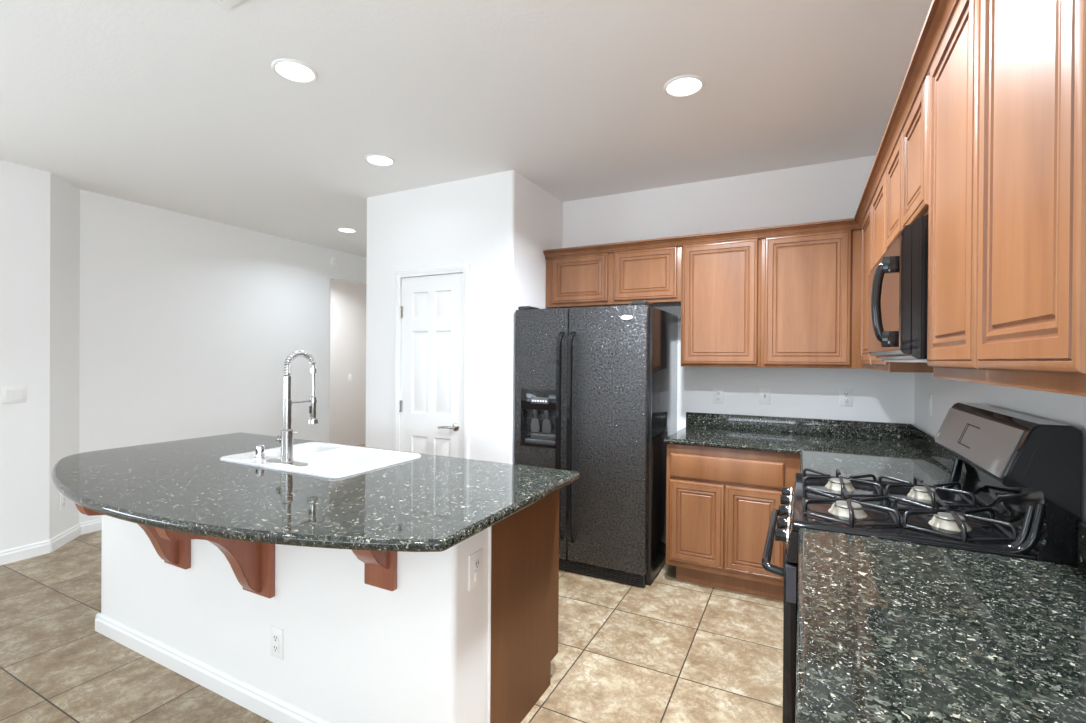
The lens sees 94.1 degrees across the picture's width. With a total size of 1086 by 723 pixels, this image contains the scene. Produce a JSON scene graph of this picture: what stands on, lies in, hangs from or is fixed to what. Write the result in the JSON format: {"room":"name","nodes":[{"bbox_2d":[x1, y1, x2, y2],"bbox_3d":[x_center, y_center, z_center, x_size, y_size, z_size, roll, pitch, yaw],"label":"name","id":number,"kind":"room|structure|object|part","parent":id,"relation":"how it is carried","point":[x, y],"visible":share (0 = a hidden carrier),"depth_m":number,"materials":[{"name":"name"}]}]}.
{"room":"kitchen","nodes":[
{"label":"kitchen","id":0,"kind":"room"},
{"bbox_2d":[0,160,79,550],"bbox_3d":[-5.650,0.009,-0.143,0.372,2.712,9.158,1,0,27],"label":"wall","id":1,"kind":"structure","parent":0,"point":[40,210],"depth_m":3.55,"materials":[{"name":"white paint"}]},
{"bbox_2d":[2,386,25,403],"bbox_3d":[-3.599,0.224,3.443,0.010,0.116,0.118,1,0,27],"label":"wall switch","id":2,"kind":"object","parent":1,"relation":"attached to","point":[10,394],"visible":1,"depth_m":3.44,"materials":[{"name":"white plastic"}]},
{"bbox_2d":[0,540,49,564],"bbox_3d":[-5.524,1.320,-0.301,0.016,0.092,8.790,1,0,27],"label":"baseboard","id":3,"kind":"structure","parent":1,"relation":"attached to","point":[11,555],"depth_m":3.49,"materials":[{"name":"white paint"}]},
{"bbox_2d":[60,495,65,510],"bbox_3d":[-3.572,1.048,3.767,0.009,0.116,0.072,0,0,-18],"label":"wall outlet","id":4,"kind":"object","parent":1,"relation":"attached to","point":[62,498],"visible":0.95,"depth_m":3.75,"materials":[{"name":"white plastic"}]},
{"bbox_2d":[49,523,80,551],"bbox_3d":[-3.580,1.317,3.799,0.016,0.092,0.382,0,0,-18],"label":"baseboard","id":5,"kind":"structure","parent":1,"relation":"attached to","point":[61,539],"depth_m":3.78,"materials":[{"name":"white paint"}]},
{"bbox_2d":[79,189,366,522],"bbox_3d":[-2.543,0.004,6.243,0.120,2.712,5.042,1,0,27],"label":"wall","id":6,"kind":"structure","parent":0,"point":[190,325],"depth_m":4.71,"materials":[{"name":"white paint"}]},
{"bbox_2d":[80,518,101,534],"bbox_3d":[-3.103,1.315,5.024,0.016,0.092,2.359,1,0,27],"label":"baseboard","id":7,"kind":"structure","parent":6,"relation":"attached to","point":[92,525],"depth_m":4.04,"materials":[{"name":"white paint"}]},
{"bbox_2d":[330,278,365,445],"bbox_3d":[-2.966,-0.002,6.989,1.313,2.712,4.300,1,0,27],"label":"wall","id":8,"kind":"structure","parent":0,"point":[347,298],"depth_m":7.97,"materials":[{"name":"white paint"}]},
{"bbox_2d":[0,443,782,722],"bbox_3d":[-2.635,1.430,1.203,7.200,0.100,14.300,1,0,27],"label":"floor","id":9,"kind":"structure","parent":0,"point":[670,649],"depth_m":2.37,"materials":[{"name":"tile"}]},
{"bbox_2d":[75,490,558,722],"bbox_3d":[-1.199,0.946,2.270,2.290,0.879,1.120,1,0,27],"label":"kitchen island","id":10,"kind":"object","parent":9,"relation":"on","point":[369,636],"visible":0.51,"depth_m":1.90,"materials":[{"name":"white paint"}]},
{"bbox_3d":[-1.286,1.343,2.081,2.254,0.085,0.016,1,0,27],"label":"baseboard","id":11,"kind":"part","parent":10,"relation":"part of","materials":[{"name":"white paint"}]},
{"bbox_2d":[270,625,282,659],"bbox_3d":[-1.029,1.086,1.953,0.072,0.116,0.009,1,0,27],"label":"island outlet","id":12,"kind":"object","parent":10,"relation":"attached to","point":[276,634],"visible":1,"depth_m":1.95,"materials":[{"name":"white plastic"}]},
{"bbox_2d":[273,633,278,642],"bbox_3d":[-1.030,1.067,1.951,0.033,0.028,0.003,1,0,27],"label":"receptacle","id":13,"kind":"object","parent":12,"relation":"attached to","point":[275,635],"depth_m":1.95,"materials":[{"name":"white plastic"}]},
{"bbox_2d":[273,644,278,652],"bbox_3d":[-1.030,1.106,1.951,0.033,0.028,0.003,1,0,27],"label":"receptacle","id":14,"kind":"object","parent":12,"relation":"attached to","point":[275,646],"depth_m":1.95,"materials":[{"name":"white plastic"}]},
{"bbox_2d":[51,432,579,551],"bbox_3d":[-1.184,0.489,2.217,2.413,0.034,1.230,1,0,27],"label":"island countertop","id":15,"kind":"structure","parent":10,"relation":"on","point":[426,503],"depth_m":1.82,"materials":[{"name":"stone"}]},
{"bbox_2d":[266,350,318,466],"bbox_3d":[-1.125,0.204,2.342,0.250,0.512,0.190,1,0,27],"label":"kitchen faucet","id":16,"kind":"object","parent":15,"relation":"on","point":[286,437],"visible":1,"depth_m":2.28,"materials":[{"name":"silver metal"}]},
{"bbox_3d":[-1.177,0.349,2.334,0.042,0.044,0.103,1,0,27],"label":"handle","id":17,"kind":"part","parent":16,"relation":"part of","materials":[{"name":"silver metal"}]},
{"bbox_3d":[-1.157,0.456,2.285,0.250,0.007,0.056,1,0,27],"label":"deck plate","id":18,"kind":"part","parent":16,"relation":"part of","materials":[{"name":"silver metal"}]},
{"bbox_3d":[-1.124,0.188,2.343,0.041,0.022,0.174,1,0,27],"label":"holder arm","id":19,"kind":"part","parent":16,"relation":"part of","materials":[{"name":"silver metal"}]},
{"bbox_2d":[220,442,420,477],"bbox_3d":[-1.075,0.546,2.469,0.808,0.172,0.547,1,0,27],"label":"sink","id":20,"kind":"object","parent":15,"relation":"in","point":[326,460],"visible":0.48,"depth_m":2.52,"materials":[{"name":"white ceramic"}]},
{"bbox_2d":[254,445,265,458],"bbox_3d":[-1.340,0.427,2.398,0.048,0.062,0.048,1,0,27],"label":"air gap","id":21,"kind":"object","parent":20,"relation":"on","point":[260,449],"visible":1,"depth_m":2.38,"materials":[{"name":"silver metal"}]},
{"bbox_2d":[468,548,482,590],"bbox_3d":[-0.220,0.687,1.671,0.010,0.116,0.078,1,0,27],"label":"island outlet","id":22,"kind":"object","parent":10,"relation":"attached to","point":[475,566],"visible":1,"depth_m":1.66,"materials":[{"name":"white plastic"}]},
{"bbox_2d":[474,558,478,569],"bbox_3d":[-0.218,0.668,1.670,0.003,0.030,0.028,1,0,27],"label":"receptacle","id":23,"kind":"object","parent":22,"relation":"attached to","point":[476,560],"depth_m":1.67,"materials":[{"name":"white plastic"}]},
{"bbox_3d":[-0.067,0.955,2.003,0.019,0.879,0.562,1,0,27],"label":"panel","id":24,"kind":"part","parent":10,"relation":"part of","materials":[{"name":"brown wood"}]},
{"bbox_2d":[515,300,677,587],"bbox_3d":[0.386,0.507,3.597,0.935,1.768,0.858,1,0,27],"label":"refrigerator","id":25,"kind":"object","parent":9,"relation":"on","point":[596,387],"visible":0.91,"depth_m":3.23,"materials":[{"name":"black metal"}]},
{"bbox_3d":[-0.029,0.382,3.400,0.280,0.385,0.010,1,0,27],"label":"dispenser panel","id":26,"kind":"part","parent":25,"relation":"part of","materials":[{"name":"black plastic"}]},
{"bbox_3d":[-0.002,0.473,3.431,0.394,1.652,0.068,1,0,27],"label":"freezer door","id":27,"kind":"part","parent":25,"relation":"part of","materials":[{"name":"black metal"}]},
{"bbox_3d":[0.109,0.490,3.303,0.032,1.370,0.082,1,0,27],"label":"handle","id":28,"kind":"part","parent":25,"relation":"part of","materials":[{"name":"black plastic"}]},
{"bbox_3d":[0.179,0.491,3.267,0.032,1.370,0.082,1,0,27],"label":"handle","id":29,"kind":"part","parent":25,"relation":"part of","materials":[{"name":"black plastic"}]},
{"bbox_3d":[0.409,0.477,3.220,0.519,1.652,0.068,1,0,27],"label":"fridge door","id":30,"kind":"part","parent":25,"relation":"part of","materials":[{"name":"black metal"}]},
{"bbox_2d":[666,444,799,600],"bbox_3d":[1.252,0.958,3.297,0.758,0.880,0.624,1,0,27],"label":"base cabinet","id":31,"kind":"object","parent":9,"relation":"on","point":[720,502],"visible":0.66,"depth_m":3.04,"materials":[{"name":"brown wood"}]},
{"bbox_3d":[0.942,0.998,3.117,0.328,0.508,0.020,1,0,27],"label":"door","id":32,"kind":"part","parent":31,"relation":"part of","materials":[{"name":"brown wood"}]},
{"bbox_3d":[1.091,0.652,3.041,0.648,0.148,0.020,1,0,27],"label":"drawer","id":33,"kind":"part","parent":31,"relation":"part of","materials":[{"name":"brown wood"}]},
{"bbox_3d":[1.236,1.001,2.966,0.320,0.508,0.020,1,0,27],"label":"door","id":34,"kind":"part","parent":31,"relation":"part of","materials":[{"name":"brown wood"}]},
{"bbox_2d":[762,403,1081,722],"bbox_3d":[1.155,0.779,1.726,0.717,1.250,0.753,1,0,27],"label":"gas range","id":35,"kind":"object","parent":9,"relation":"on","point":[1018,494],"visible":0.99,"depth_m":1.49,"materials":[{"name":"black metal"}]},
{"bbox_3d":[0.869,0.651,1.873,0.072,0.038,0.679,1,0,27],"label":"oven handle","id":36,"kind":"part","parent":35,"relation":"part of","materials":[{"name":"black metal"}]},
{"bbox_3d":[0.756,0.550,1.600,0.040,0.048,0.048,1,0,27],"label":"knob","id":37,"kind":"part","parent":35,"relation":"part of","materials":[{"name":"black plastic"}]},
{"bbox_3d":[0.815,0.550,1.716,0.040,0.048,0.048,1,0,27],"label":"knob","id":38,"kind":"part","parent":35,"relation":"part of","materials":[{"name":"black plastic"}]},
{"bbox_3d":[0.890,0.550,1.863,0.040,0.048,0.048,1,0,27],"label":"knob","id":39,"kind":"part","parent":35,"relation":"part of","materials":[{"name":"black plastic"}]},
{"bbox_3d":[0.966,0.550,2.009,0.040,0.048,0.048,1,0,27],"label":"knob","id":40,"kind":"part","parent":35,"relation":"part of","materials":[{"name":"black plastic"}]},
{"bbox_3d":[1.025,0.550,2.125,0.040,0.048,0.048,1,0,27],"label":"knob","id":41,"kind":"part","parent":35,"relation":"part of","materials":[{"name":"black plastic"}]},
{"bbox_3d":[0.911,0.906,1.852,0.036,0.592,0.746,1,0,27],"label":"oven door","id":42,"kind":"part","parent":35,"relation":"part of","materials":[{"name":"black metal"}]},
{"bbox_3d":[0.917,0.555,1.849,0.030,0.094,0.748,1,0,27],"label":"knob panel","id":43,"kind":"part","parent":35,"relation":"part of","materials":[{"name":"metal"}]},
{"bbox_3d":[1.137,0.473,1.938,0.100,0.024,0.100,1,0,27],"label":"burner","id":44,"kind":"part","parent":35,"relation":"part of","materials":[{"name":"metal"}]},
{"bbox_3d":[0.973,0.473,1.618,0.108,0.024,0.108,1,0,27],"label":"burner","id":45,"kind":"part","parent":35,"relation":"part of","materials":[{"name":"metal"}]},
{"bbox_2d":[792,475,1036,560],"bbox_3d":[1.162,0.498,1.723,0.550,0.023,0.750,1,0,27],"label":"cooktop","id":46,"kind":"object","parent":35,"relation":"in","point":[982,537],"depth_m":1.54,"materials":[{"name":"black metal"}]},
{"bbox_3d":[1.369,0.475,1.819,0.095,0.024,0.095,1,0,27],"label":"burner","id":47,"kind":"part","parent":35,"relation":"part of","materials":[{"name":"metal"}]},
{"bbox_3d":[1.205,0.475,1.499,0.100,0.024,0.100,1,0,27],"label":"burner","id":48,"kind":"part","parent":35,"relation":"part of","materials":[{"name":"metal"}]},
{"bbox_3d":[1.375,0.240,1.628,0.051,0.126,0.716,1,0,27],"label":"control panel","id":49,"kind":"part","parent":35,"relation":"part of","materials":[{"name":"silver metal"}]},
{"bbox_3d":[1.249,0.309,1.256,0.084,0.215,0.002,1,0,27],"label":"panel","id":50,"kind":"part","parent":35,"relation":"part of","materials":[{"name":"black metal"}]},
{"bbox_3d":[0.757,0.965,0.802,0.598,0.880,1.240,1,0,27],"label":"base cabinet","id":51,"kind":"object","parent":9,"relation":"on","visible":0},
{"bbox_2d":[795,521,1085,722],"bbox_3d":[0.748,0.454,0.796,0.621,0.142,1.262,1,0,27],"label":"countertop","id":52,"kind":"structure","parent":51,"relation":"on","point":[889,631],"depth_m":0.91,"materials":[{"name":"stone"}]},
{"bbox_3d":[1.555,0.964,2.376,0.614,0.880,0.750,1,0,27],"label":"base cabinet","id":53,"kind":"object","parent":9,"relation":"on","visible":0},
{"bbox_2d":[664,412,962,489],"bbox_3d":[1.357,0.450,2.824,1.385,0.142,1.371,1,0,27],"label":"countertop","id":54,"kind":"structure","parent":53,"relation":"on","point":[903,451],"depth_m":3.03,"materials":[{"name":"stone"}]},
{"bbox_2d":[366,170,562,463],"bbox_3d":[0.055,0.025,5.554,1.398,2.712,3.900,1,0,27],"label":"wall","id":55,"kind":"structure","parent":0,"point":[501,224],"depth_m":3.70,"materials":[{"name":"white paint"}]},
{"bbox_2d":[399,273,462,457],"bbox_3d":[-0.859,0.362,3.821,0.602,2.023,0.096,1,0,27],"label":"door","id":56,"kind":"structure","parent":55,"relation":"in","point":[431,311],"depth_m":3.83,"materials":[{"name":"white paint"}]},
{"bbox_3d":[-0.697,0.483,3.719,0.157,0.062,0.061,1,0,27],"label":"handle","id":57,"kind":"part","parent":56,"relation":"part of","materials":[{"name":"silver metal"}]},
{"bbox_2d":[394,264,469,458],"bbox_3d":[-0.855,0.337,3.820,0.711,2.090,0.016,1,0,27],"label":"trim","id":58,"kind":"structure","parent":55,"relation":"attached to","point":[465,268],"depth_m":3.73,"materials":[{"name":"white paint"}]},
{"bbox_2d":[0,0,931,256],"bbox_3d":[-2.616,-1.382,1.191,7.200,0.100,14.300,1,0,27],"label":"ceiling","id":59,"kind":"structure","parent":0,"point":[180,106],"depth_m":2.50,"materials":[{"name":"white paint"}]},
{"bbox_2d":[209,0,243,9],"bbox_3d":[-1.117,-1.318,1.662,0.340,0.010,0.345,1,0,27],"label":"ceiling vent","id":60,"kind":"object","parent":59,"relation":"in","point":[224,4],"visible":1,"depth_m":1.85,"materials":[{"name":"white paint"}]},
{"bbox_2d":[271,59,317,82],"bbox_3d":[-1.132,-1.322,2.310,0.192,0.008,0.192,1,0,27],"label":"recessed light","id":61,"kind":"object","parent":59,"relation":"in","point":[292,70],"visible":1,"depth_m":2.30,"materials":[{"name":"white paint"}]},
{"bbox_2d":[337,228,356,232],"bbox_3d":[-2.003,-1.340,5.170,0.192,0.008,0.192,1,0,27],"label":"recessed light","id":62,"kind":"object","parent":59,"relation":"in","point":[346,230],"visible":1,"depth_m":5.17,"materials":[{"name":"white paint"}]},
{"bbox_2d":[365,154,394,165],"bbox_3d":[-1.076,-1.326,3.339,0.192,0.008,0.192,1,0,27],"label":"recessed light","id":63,"kind":"object","parent":59,"relation":"in","point":[375,159],"visible":1,"depth_m":3.33,"materials":[{"name":"white paint"}]},
{"bbox_2d":[663,75,704,96],"bbox_3d":[0.673,-1.310,2.414,0.192,0.008,0.192,1,0,27],"label":"recessed light","id":64,"kind":"object","parent":59,"relation":"in","point":[684,85],"visible":1,"depth_m":2.40,"materials":[{"name":"white paint"}]},
{"bbox_2d":[562,155,914,430],"bbox_3d":[1.245,0.041,3.708,2.400,2.712,0.100,1,0,27],"label":"wall","id":65,"kind":"structure","parent":0,"point":[828,191],"depth_m":3.52,"materials":[{"name":"white paint"}]},
{"bbox_2d":[546,246,681,307],"bbox_3d":[0.549,-0.620,3.825,1.040,0.407,0.324,1,0,27],"label":"upper cabinet","id":66,"kind":"object","parent":65,"relation":"attached to","point":[653,276],"visible":0.88,"depth_m":3.67,"materials":[{"name":"brown wood"}]},
{"bbox_3d":[0.271,-0.619,3.796,0.452,0.352,0.020,1,0,27],"label":"door","id":67,"kind":"part","parent":66,"relation":"part of","materials":[{"name":"brown wood"}]},
{"bbox_3d":[0.716,-0.615,3.568,0.452,0.352,0.020,1,0,27],"label":"door","id":68,"kind":"part","parent":66,"relation":"part of","materials":[{"name":"brown wood"}]},
{"bbox_2d":[543,0,959,258],"bbox_3d":[0.342,-0.818,2.261,2.095,0.060,2.692,1,0,27],"label":"crown molding","id":69,"kind":"structure","parent":66,"relation":"attached to","point":[940,14],"depth_m":2.23,"materials":[{"name":"brown wood"}]},
{"bbox_2d":[713,388,723,403],"bbox_3d":[1.261,0.248,3.639,0.072,0.116,0.009,1,0,27],"label":"wall outlet","id":70,"kind":"object","parent":65,"relation":"attached to","point":[718,393],"visible":1,"depth_m":3.64,"materials":[{"name":"white plastic"}]},
{"bbox_2d":[681,239,761,366],"bbox_3d":[1.234,-0.391,3.474,0.502,0.853,0.324,1,0,27],"label":"upper cabinet","id":71,"kind":"object","parent":65,"relation":"attached to","point":[721,281],"visible":0.89,"depth_m":3.33,"materials":[{"name":"brown wood"}]},
{"bbox_2d":[759,387,770,404],"bbox_3d":[1.533,0.238,3.495,0.072,0.116,0.017,1,0,27],"label":"wall jack","id":72,"kind":"object","parent":65,"relation":"attached to","point":[764,393],"visible":1,"depth_m":3.50,"materials":[{"name":"white plastic"}]},
{"bbox_2d":[686,412,910,440],"bbox_3d":[1.669,0.433,3.423,1.376,0.108,0.020,1,0,27],"label":"backsplash","id":73,"kind":"structure","parent":65,"relation":"attached to","point":[806,426],"depth_m":3.38,"materials":[{"name":"stone"}]},
{"bbox_2d":[760,229,861,368],"bbox_3d":[1.838,-0.386,3.165,0.854,0.853,0.324,1,0,27],"label":"upper cabinet","id":74,"kind":"object","parent":65,"relation":"attached to","point":[811,283],"visible":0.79,"depth_m":3.09,"materials":[{"name":"brown wood"}]},
{"bbox_2d":[840,388,852,406],"bbox_3d":[1.964,0.233,3.279,0.072,0.116,0.009,1,0,27],"label":"wall outlet","id":75,"kind":"object","parent":65,"relation":"attached to","point":[846,395],"visible":1,"depth_m":3.27,"materials":[{"name":"white plastic"}]},
{"bbox_2d":[843,392,848,396],"bbox_3d":[1.964,0.214,3.276,0.033,0.028,0.003,1,0,27],"label":"receptacle","id":76,"kind":"object","parent":75,"relation":"attached to","point":[845,394],"depth_m":3.28,"materials":[{"name":"white plastic"}]},
{"bbox_2d":[843,398,848,402],"bbox_3d":[1.963,0.253,3.276,0.033,0.028,0.003,1,0,27],"label":"receptacle","id":77,"kind":"object","parent":75,"relation":"attached to","point":[845,400],"depth_m":3.28,"materials":[{"name":"white plastic"}]},
{"bbox_2d":[914,372,1085,521],"bbox_3d":[-0.150,0.054,-1.756,0.100,2.712,11.100,1,0,27],"label":"wall","id":78,"kind":"structure","parent":0,"point":[1067,409],"depth_m":1.78,"materials":[{"name":"white paint"}]},
{"bbox_2d":[861,203,874,369],"bbox_3d":[1.873,-0.383,2.653,0.324,0.853,0.593,1,0,27],"label":"upper cabinet","id":79,"kind":"object","parent":78,"relation":"attached to","point":[866,264],"visible":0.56,"depth_m":2.68,"materials":[{"name":"brown wood"}]},
{"bbox_2d":[871,170,932,372],"bbox_3d":[1.629,-0.383,2.177,0.324,0.853,0.474,1,0,27],"label":"upper cabinet","id":80,"kind":"object","parent":78,"relation":"attached to","point":[879,204],"visible":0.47,"depth_m":2.14,"materials":[{"name":"brown wood"}]},
{"bbox_3d":[1.492,-0.383,2.243,0.020,0.795,0.422,1,0,27],"label":"door","id":81,"kind":"part","parent":80,"relation":"part of","materials":[{"name":"brown wood"}]},
{"bbox_2d":[886,75,929,249],"bbox_3d":[1.349,-0.607,1.627,0.324,0.405,0.759,1,0,27],"label":"upper cabinet","id":82,"kind":"object","parent":78,"relation":"attached to","point":[908,167],"visible":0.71,"depth_m":1.57,"materials":[{"name":"brown wood"}]},
{"bbox_3d":[1.297,-0.604,1.859,0.020,0.353,0.350,1,0,27],"label":"door","id":83,"kind":"part","parent":82,"relation":"part of","materials":[{"name":"brown wood"}]},
{"bbox_2d":[868,214,928,362],"bbox_3d":[1.294,-0.200,1.655,0.441,0.406,0.754,1,0,27],"label":"microwave","id":84,"kind":"object","parent":82,"relation":"attached to","point":[898,282],"visible":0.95,"depth_m":1.39,"materials":[{"name":"black plastic"}]},
{"bbox_3d":[0.970,-0.169,1.438,0.063,0.255,0.028,1,0,27],"label":"handle","id":85,"kind":"part","parent":84,"relation":"part of","materials":[{"name":"black plastic"}]},
{"bbox_3d":[1.154,-0.192,1.727,0.003,0.312,0.742,1,0,27],"label":"door glass","id":86,"kind":"part","parent":84,"relation":"part of","materials":[{"name":"mirror"}]},
{"bbox_3d":[1.166,-0.198,1.721,0.024,0.356,0.754,1,0,27],"label":"door","id":87,"kind":"part","parent":84,"relation":"part of","materials":[{"name":"black ceramic"}]},
{"bbox_3d":[1.321,-0.001,1.641,0.280,0.010,0.654,1,0,27],"label":"vent plate","id":88,"kind":"part","parent":84,"relation":"part of","materials":[{"name":"white plastic"}]},
{"bbox_3d":[1.130,-0.604,1.532,0.020,0.353,0.352,1,0,27],"label":"door","id":89,"kind":"part","parent":82,"relation":"part of","materials":[{"name":"brown wood"}]},
{"bbox_2d":[928,393,931,415],"bbox_3d":[2.079,0.231,2.720,0.010,0.116,0.072,1,0,27],"label":"wall switch","id":90,"kind":"object","parent":78,"relation":"attached to","point":[929,395],"visible":1,"depth_m":2.70,"materials":[{"name":"white plastic"}]},
{"bbox_2d":[911,424,962,477],"bbox_3d":[1.960,0.439,2.503,0.020,0.108,1.350,1,0,27],"label":"backsplash","id":91,"kind":"structure","parent":78,"relation":"attached to","point":[921,438],"depth_m":2.61,"materials":[{"name":"stone"}]},
{"bbox_2d":[927,0,1085,395],"bbox_3d":[0.979,-0.382,0.907,0.324,0.853,0.859,1,0,27],"label":"upper cabinet","id":92,"kind":"object","parent":78,"relation":"attached to","point":[1007,220],"visible":1,"depth_m":0.82,"materials":[{"name":"brown wood"}]},
{"bbox_3d":[0.935,-0.383,1.156,0.020,0.795,0.420,1,0,27],"label":"door","id":93,"kind":"part","parent":92,"relation":"part of","materials":[{"name":"brown wood"}]},
{"bbox_3d":[0.743,-0.382,0.781,0.020,0.795,0.402,1,0,27],"label":"door","id":94,"kind":"part","parent":92,"relation":"part of","materials":[{"name":"brown wood"}]},
{"bbox_2d":[1078,521,1085,570],"bbox_3d":[1.015,0.440,0.659,0.020,0.108,1.262,1,0,27],"label":"backsplash","id":95,"kind":"structure","parent":78,"relation":"attached to","point":[1081,525],"depth_m":1.21,"materials":[{"name":"stone"}]}
]}

